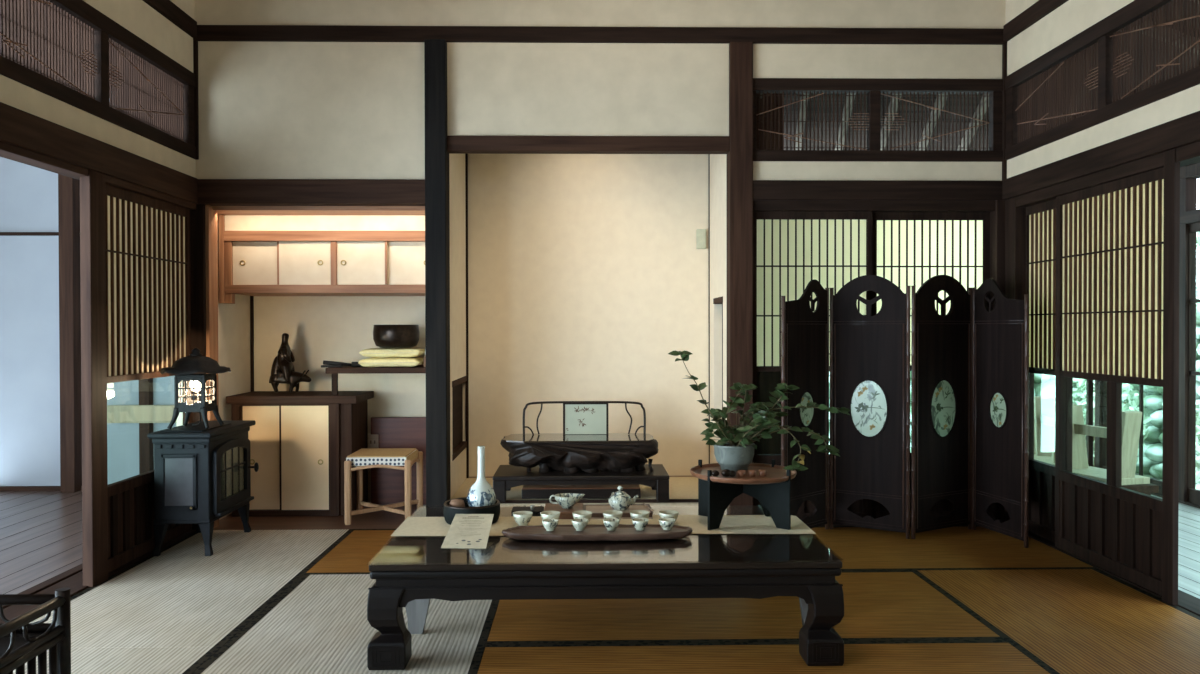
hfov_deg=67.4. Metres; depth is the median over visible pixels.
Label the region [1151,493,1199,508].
trim
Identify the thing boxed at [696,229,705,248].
wall switch
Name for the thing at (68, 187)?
trim
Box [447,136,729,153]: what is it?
trim
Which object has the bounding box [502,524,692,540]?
tray
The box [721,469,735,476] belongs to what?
seed pod
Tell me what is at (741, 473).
cup
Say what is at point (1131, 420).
bench
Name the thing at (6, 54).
trim
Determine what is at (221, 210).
ceiling
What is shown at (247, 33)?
trim
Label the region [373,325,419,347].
bowl
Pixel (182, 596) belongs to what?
mat
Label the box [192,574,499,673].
mat
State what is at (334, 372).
wall shelf
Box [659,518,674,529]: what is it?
cup
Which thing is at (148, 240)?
door
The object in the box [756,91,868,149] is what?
window
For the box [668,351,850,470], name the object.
potted plant
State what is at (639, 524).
cup
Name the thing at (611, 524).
cup
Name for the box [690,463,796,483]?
tray
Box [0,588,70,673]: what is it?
chair
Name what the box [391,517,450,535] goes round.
table runner
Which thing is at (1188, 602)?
trim
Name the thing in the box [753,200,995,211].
trim
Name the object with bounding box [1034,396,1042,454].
bench
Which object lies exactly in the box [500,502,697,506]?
trim
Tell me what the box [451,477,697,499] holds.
mat
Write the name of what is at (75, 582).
trim
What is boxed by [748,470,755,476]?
cup
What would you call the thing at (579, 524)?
cup
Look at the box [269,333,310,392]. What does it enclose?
statue
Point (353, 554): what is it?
mat
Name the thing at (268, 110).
wall
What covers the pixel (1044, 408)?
bench
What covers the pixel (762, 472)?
cup
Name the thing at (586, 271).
wall
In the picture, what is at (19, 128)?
trim
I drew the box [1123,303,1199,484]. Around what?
wall
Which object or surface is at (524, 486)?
stretcher
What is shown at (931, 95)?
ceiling
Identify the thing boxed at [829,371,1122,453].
wall
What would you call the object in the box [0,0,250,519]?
wall
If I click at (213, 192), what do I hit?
trim
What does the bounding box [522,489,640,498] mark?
shelf
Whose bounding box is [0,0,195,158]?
trim
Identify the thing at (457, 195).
wall partition
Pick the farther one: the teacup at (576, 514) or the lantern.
the lantern
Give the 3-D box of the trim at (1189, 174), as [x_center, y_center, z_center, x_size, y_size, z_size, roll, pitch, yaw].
[2.357,0.091,2.733,2.920,2.750,7.970,0,1,-1]
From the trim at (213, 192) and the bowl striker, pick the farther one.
the bowl striker
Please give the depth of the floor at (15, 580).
4.75 m
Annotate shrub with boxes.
[1053,378,1151,466]
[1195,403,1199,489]
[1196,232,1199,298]
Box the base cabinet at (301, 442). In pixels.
[226,391,373,516]
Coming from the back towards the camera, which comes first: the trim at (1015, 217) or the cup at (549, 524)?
the trim at (1015, 217)
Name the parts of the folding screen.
post, panel, post, post, panel, post, post, panel, post, post, panel, post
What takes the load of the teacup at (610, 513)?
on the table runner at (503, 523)
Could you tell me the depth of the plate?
3.69 m
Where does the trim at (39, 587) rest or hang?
attached to the wall at (136, 16)
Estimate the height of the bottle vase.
0.263 m
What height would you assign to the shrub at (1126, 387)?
1.266 m
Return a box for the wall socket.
[368,434,378,447]
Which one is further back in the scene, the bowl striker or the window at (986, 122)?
the bowl striker
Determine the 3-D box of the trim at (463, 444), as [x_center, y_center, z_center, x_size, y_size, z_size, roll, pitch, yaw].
[-0.858,0.472,5.386,0.045,0.450,0.614,0,1,-1]
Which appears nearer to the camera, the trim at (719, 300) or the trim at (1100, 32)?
the trim at (1100, 32)
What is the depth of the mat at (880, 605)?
3.40 m
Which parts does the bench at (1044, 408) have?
leg, seat, leg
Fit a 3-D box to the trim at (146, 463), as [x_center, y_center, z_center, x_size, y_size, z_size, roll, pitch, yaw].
[-3.087,-0.406,6.107,0.070,2.900,0.060,0,1,-1]
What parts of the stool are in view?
leg, leg, rail, leg, rail, leg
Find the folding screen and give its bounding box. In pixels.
[781,275,1029,547]
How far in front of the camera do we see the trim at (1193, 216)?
5.58 m
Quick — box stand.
[690,459,796,529]
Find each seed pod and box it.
[712,470,718,476]
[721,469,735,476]
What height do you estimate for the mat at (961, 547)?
0.030 m
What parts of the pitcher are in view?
handle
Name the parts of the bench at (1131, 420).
leg, seat, leg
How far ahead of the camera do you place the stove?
4.35 m
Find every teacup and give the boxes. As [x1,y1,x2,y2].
[513,511,532,525]
[540,511,559,519]
[572,510,591,521]
[603,510,622,519]
[630,510,649,518]
[659,510,678,520]
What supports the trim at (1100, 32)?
attached to the wall at (1073, 17)
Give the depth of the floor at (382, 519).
5.11 m
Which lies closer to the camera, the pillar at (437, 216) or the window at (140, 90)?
the window at (140, 90)
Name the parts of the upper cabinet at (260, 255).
door, door, panel, door, door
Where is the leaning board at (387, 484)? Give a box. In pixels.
[371,417,425,504]
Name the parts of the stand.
leg panel, leg panel, leg panel, leg panel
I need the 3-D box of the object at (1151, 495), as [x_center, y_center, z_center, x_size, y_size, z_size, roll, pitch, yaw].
[3.160,1.077,2.673,1.323,0.001,7.800,0,1,-1]
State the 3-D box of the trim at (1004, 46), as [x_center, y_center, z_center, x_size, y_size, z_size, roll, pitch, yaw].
[2.241,-1.237,4.984,0.028,0.764,0.040,0,1,-1]
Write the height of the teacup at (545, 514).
0.047 m
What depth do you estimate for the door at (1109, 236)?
4.01 m
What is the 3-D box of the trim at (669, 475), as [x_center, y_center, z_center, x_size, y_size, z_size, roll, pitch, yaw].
[-0.071,0.888,5.723,1.520,0.008,0.010,0,1,-1]
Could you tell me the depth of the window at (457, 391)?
5.47 m
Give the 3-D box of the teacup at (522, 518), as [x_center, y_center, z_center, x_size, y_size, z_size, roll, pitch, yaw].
[-0.294,0.693,3.427,0.077,0.047,0.077,0,1,-1]
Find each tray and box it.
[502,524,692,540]
[583,504,652,518]
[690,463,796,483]
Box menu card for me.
[441,514,493,548]
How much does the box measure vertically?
0.032 m
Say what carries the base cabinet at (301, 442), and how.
on the floor at (382, 519)
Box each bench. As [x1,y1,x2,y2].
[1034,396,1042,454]
[1034,398,1088,465]
[1072,405,1149,484]
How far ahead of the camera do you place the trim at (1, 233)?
6.10 m
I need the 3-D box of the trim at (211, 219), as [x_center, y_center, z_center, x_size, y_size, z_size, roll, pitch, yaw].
[-2.141,0.181,4.971,0.020,1.805,0.120,0,1,-1]
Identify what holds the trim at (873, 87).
attached to the wall at (268, 110)
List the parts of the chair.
rail, rail, rail, rail, rail, rail, post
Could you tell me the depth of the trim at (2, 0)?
5.08 m
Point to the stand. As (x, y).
(772, 490)
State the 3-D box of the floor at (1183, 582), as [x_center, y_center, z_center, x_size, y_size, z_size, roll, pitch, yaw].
[3.165,1.110,2.799,1.465,0.068,8.050,0,1,-1]
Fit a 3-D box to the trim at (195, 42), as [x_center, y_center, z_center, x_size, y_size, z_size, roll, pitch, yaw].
[-2.199,-1.288,4.896,0.028,0.644,0.040,0,1,-1]
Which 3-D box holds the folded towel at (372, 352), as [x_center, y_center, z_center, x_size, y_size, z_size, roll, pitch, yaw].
[-1.242,0.094,5.406,0.362,0.058,0.229,0,1,-1]
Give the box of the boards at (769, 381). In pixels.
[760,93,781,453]
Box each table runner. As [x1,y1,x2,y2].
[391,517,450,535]
[489,517,517,535]
[674,515,815,533]
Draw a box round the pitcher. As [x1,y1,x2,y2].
[549,493,584,508]
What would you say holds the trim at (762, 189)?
attached to the wall at (268, 110)
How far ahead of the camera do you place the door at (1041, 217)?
4.69 m
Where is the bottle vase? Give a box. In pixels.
[467,446,495,506]
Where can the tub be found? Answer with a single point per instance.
(449, 512)
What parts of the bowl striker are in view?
handle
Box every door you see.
[105,184,191,572]
[753,211,871,523]
[872,212,989,521]
[1026,199,1072,542]
[1055,167,1163,595]
[1086,379,1092,466]
[1102,381,1161,493]
[1188,222,1199,504]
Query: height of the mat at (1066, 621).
0.030 m
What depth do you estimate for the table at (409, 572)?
2.92 m
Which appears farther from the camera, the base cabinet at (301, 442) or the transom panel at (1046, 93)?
the base cabinet at (301, 442)
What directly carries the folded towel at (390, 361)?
on the wall shelf at (334, 372)
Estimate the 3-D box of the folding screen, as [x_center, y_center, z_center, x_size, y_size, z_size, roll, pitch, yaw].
[1.530,0.360,4.690,1.203,1.378,0.464,0,1,-1]
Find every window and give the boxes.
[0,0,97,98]
[108,37,183,140]
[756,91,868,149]
[881,92,990,150]
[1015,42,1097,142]
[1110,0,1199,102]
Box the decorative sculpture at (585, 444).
[500,401,658,473]
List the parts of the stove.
leg, door, cooking plate, plate, leg, door, leg, door handle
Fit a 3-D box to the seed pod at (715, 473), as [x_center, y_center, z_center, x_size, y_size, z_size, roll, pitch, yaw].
[0.434,0.514,3.389,0.031,0.024,0.024,0,1,-1]
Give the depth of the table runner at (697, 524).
3.42 m
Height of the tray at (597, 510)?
0.026 m
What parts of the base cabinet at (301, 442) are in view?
post, door, rail, rail, door, post, panel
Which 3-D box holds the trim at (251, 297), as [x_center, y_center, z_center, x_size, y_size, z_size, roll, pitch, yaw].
[-2.192,0.172,5.671,0.016,1.750,0.018,0,1,-1]
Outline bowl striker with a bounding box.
[321,360,362,367]
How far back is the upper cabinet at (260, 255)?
5.18 m
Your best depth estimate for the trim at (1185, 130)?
3.94 m
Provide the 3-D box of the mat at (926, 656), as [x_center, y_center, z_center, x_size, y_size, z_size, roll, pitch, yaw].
[0.522,1.086,2.691,1.818,0.030,0.908,0,1,-1]
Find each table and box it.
[367,506,843,669]
[493,464,668,501]
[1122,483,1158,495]
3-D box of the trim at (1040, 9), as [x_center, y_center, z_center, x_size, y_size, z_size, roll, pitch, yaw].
[2.303,-1.641,1.843,0.045,0.087,6.225,0,1,-1]
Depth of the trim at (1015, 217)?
4.85 m
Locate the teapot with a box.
[608,486,638,510]
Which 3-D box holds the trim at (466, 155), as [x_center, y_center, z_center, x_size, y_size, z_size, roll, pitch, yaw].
[-0.844,-0.281,5.694,0.018,2.350,0.016,0,1,-1]
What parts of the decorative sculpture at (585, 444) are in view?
rail, panel frame, painted panel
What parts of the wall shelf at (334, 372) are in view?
shelf post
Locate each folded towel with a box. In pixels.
[358,357,422,366]
[359,348,424,357]
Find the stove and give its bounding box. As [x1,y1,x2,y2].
[147,420,258,555]
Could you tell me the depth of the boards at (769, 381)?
6.03 m
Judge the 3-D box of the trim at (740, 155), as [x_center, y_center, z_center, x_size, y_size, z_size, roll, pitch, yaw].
[0.775,-0.268,4.991,0.127,2.692,0.125,0,1,-1]
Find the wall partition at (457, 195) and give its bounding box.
[449,154,466,498]
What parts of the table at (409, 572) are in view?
leg, glass, edge moulding, leg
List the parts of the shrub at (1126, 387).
stem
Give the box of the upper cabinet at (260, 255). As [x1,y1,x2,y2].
[219,215,424,303]
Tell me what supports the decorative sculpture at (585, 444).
on the display table at (536, 485)
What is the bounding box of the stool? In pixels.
[344,448,422,524]
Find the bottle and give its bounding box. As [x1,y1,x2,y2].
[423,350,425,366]
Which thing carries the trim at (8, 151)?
attached to the wall at (136, 16)
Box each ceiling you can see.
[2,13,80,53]
[213,206,424,214]
[784,1,1199,162]
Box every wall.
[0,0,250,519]
[0,92,176,485]
[195,0,1005,180]
[254,154,708,501]
[710,154,726,463]
[756,93,759,453]
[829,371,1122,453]
[1006,0,1199,177]
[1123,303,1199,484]
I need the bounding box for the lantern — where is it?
[160,348,230,428]
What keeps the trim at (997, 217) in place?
attached to the wall at (1073, 17)
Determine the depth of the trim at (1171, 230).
3.56 m
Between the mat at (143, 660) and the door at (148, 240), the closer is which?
the mat at (143, 660)
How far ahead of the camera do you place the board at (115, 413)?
6.06 m
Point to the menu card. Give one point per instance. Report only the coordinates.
(472, 531)
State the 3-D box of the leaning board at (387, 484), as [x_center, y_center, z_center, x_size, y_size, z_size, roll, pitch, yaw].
[-1.195,0.773,5.623,0.465,0.545,0.035,0,1,-1]
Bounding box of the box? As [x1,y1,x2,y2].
[544,503,582,518]
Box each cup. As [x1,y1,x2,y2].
[542,518,558,530]
[571,518,587,530]
[603,518,619,530]
[632,518,647,530]
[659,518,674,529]
[738,470,745,476]
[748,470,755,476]
[758,469,766,475]
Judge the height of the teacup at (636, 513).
0.047 m
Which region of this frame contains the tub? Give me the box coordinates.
[443,497,499,524]
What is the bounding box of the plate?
[511,505,543,513]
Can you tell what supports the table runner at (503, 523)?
on the table at (409, 572)
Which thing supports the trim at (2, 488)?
attached to the wall at (29, 265)
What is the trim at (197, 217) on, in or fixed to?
attached to the wall at (136, 16)
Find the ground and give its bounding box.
[1136,473,1161,479]
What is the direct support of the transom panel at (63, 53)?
in the wall at (136, 16)
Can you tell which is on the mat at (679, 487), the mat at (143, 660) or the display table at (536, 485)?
the display table at (536, 485)
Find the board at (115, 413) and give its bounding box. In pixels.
[107,405,176,422]
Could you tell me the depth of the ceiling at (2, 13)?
5.52 m
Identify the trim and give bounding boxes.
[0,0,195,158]
[0,102,197,202]
[0,141,195,209]
[0,232,79,235]
[0,486,81,490]
[0,530,195,622]
[2,0,80,51]
[3,563,82,608]
[6,54,83,76]
[57,73,81,492]
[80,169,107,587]
[139,378,153,473]
[143,0,196,37]
[190,204,205,530]
[193,25,1006,44]
[193,40,198,159]
[195,179,424,205]
[205,205,218,527]
[250,296,253,391]
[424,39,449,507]
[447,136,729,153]
[452,376,466,460]
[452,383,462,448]
[465,154,468,477]
[469,475,693,477]
[500,499,697,502]
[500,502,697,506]
[708,154,709,463]
[713,296,722,303]
[722,304,722,409]
[727,42,752,505]
[753,78,1002,161]
[753,180,1002,199]
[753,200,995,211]
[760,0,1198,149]
[989,200,1004,521]
[1002,44,1006,180]
[1003,0,1067,40]
[1003,111,1199,199]
[1004,197,1033,521]
[1005,0,1199,159]
[1016,141,1199,206]
[1029,531,1199,615]
[1095,163,1199,501]
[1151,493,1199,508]
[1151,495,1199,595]
[1162,148,1179,604]
[1180,209,1199,224]
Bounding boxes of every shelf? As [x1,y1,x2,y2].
[325,365,425,394]
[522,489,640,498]
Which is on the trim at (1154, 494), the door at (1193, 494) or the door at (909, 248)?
the door at (1193, 494)
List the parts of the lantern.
leg, leg, bulb, leg, leg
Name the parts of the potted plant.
pot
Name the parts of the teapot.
lid, spout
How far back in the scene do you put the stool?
5.09 m
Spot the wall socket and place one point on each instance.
(373, 439)
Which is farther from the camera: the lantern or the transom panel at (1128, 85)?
the lantern
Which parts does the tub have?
clay burner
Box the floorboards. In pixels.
[0,491,81,593]
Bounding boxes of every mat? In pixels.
[13,647,220,673]
[30,529,354,647]
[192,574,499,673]
[304,529,395,574]
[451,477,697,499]
[477,640,1049,673]
[486,570,1003,643]
[811,525,1096,570]
[911,569,1199,673]
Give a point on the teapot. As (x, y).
(619, 500)
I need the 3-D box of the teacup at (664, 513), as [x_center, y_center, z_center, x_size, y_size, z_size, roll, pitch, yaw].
[0.263,0.692,3.438,0.077,0.047,0.077,0,1,44]
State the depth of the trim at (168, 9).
4.62 m
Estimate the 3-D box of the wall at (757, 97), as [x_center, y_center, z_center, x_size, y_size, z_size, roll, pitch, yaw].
[0.859,-0.446,5.839,0.050,3.030,1.550,0,1,-1]
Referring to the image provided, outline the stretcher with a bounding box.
[522,485,639,488]
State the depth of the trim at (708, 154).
5.72 m
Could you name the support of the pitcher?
on the box
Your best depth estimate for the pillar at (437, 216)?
4.87 m
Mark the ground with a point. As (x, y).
(1147, 475)
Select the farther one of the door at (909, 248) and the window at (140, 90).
the door at (909, 248)
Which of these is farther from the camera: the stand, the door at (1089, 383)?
the door at (1089, 383)
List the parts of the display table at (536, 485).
leg, leg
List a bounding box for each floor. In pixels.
[0,491,82,593]
[213,502,425,529]
[1152,495,1199,598]
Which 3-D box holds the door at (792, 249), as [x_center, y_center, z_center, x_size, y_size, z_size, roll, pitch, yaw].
[1.176,0.170,5.011,0.675,1.740,0.033,0,1,-1]
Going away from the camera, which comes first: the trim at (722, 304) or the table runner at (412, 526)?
the table runner at (412, 526)
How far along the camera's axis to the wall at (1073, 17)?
4.29 m
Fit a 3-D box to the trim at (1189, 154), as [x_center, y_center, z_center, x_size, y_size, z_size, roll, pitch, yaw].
[2.341,-0.700,1.855,0.092,0.060,6.230,0,1,-1]
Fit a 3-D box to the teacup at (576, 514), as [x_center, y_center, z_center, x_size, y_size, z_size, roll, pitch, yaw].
[-0.067,0.692,3.431,0.077,0.047,0.077,-1,1,-37]
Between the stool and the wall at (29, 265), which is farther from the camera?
the wall at (29, 265)

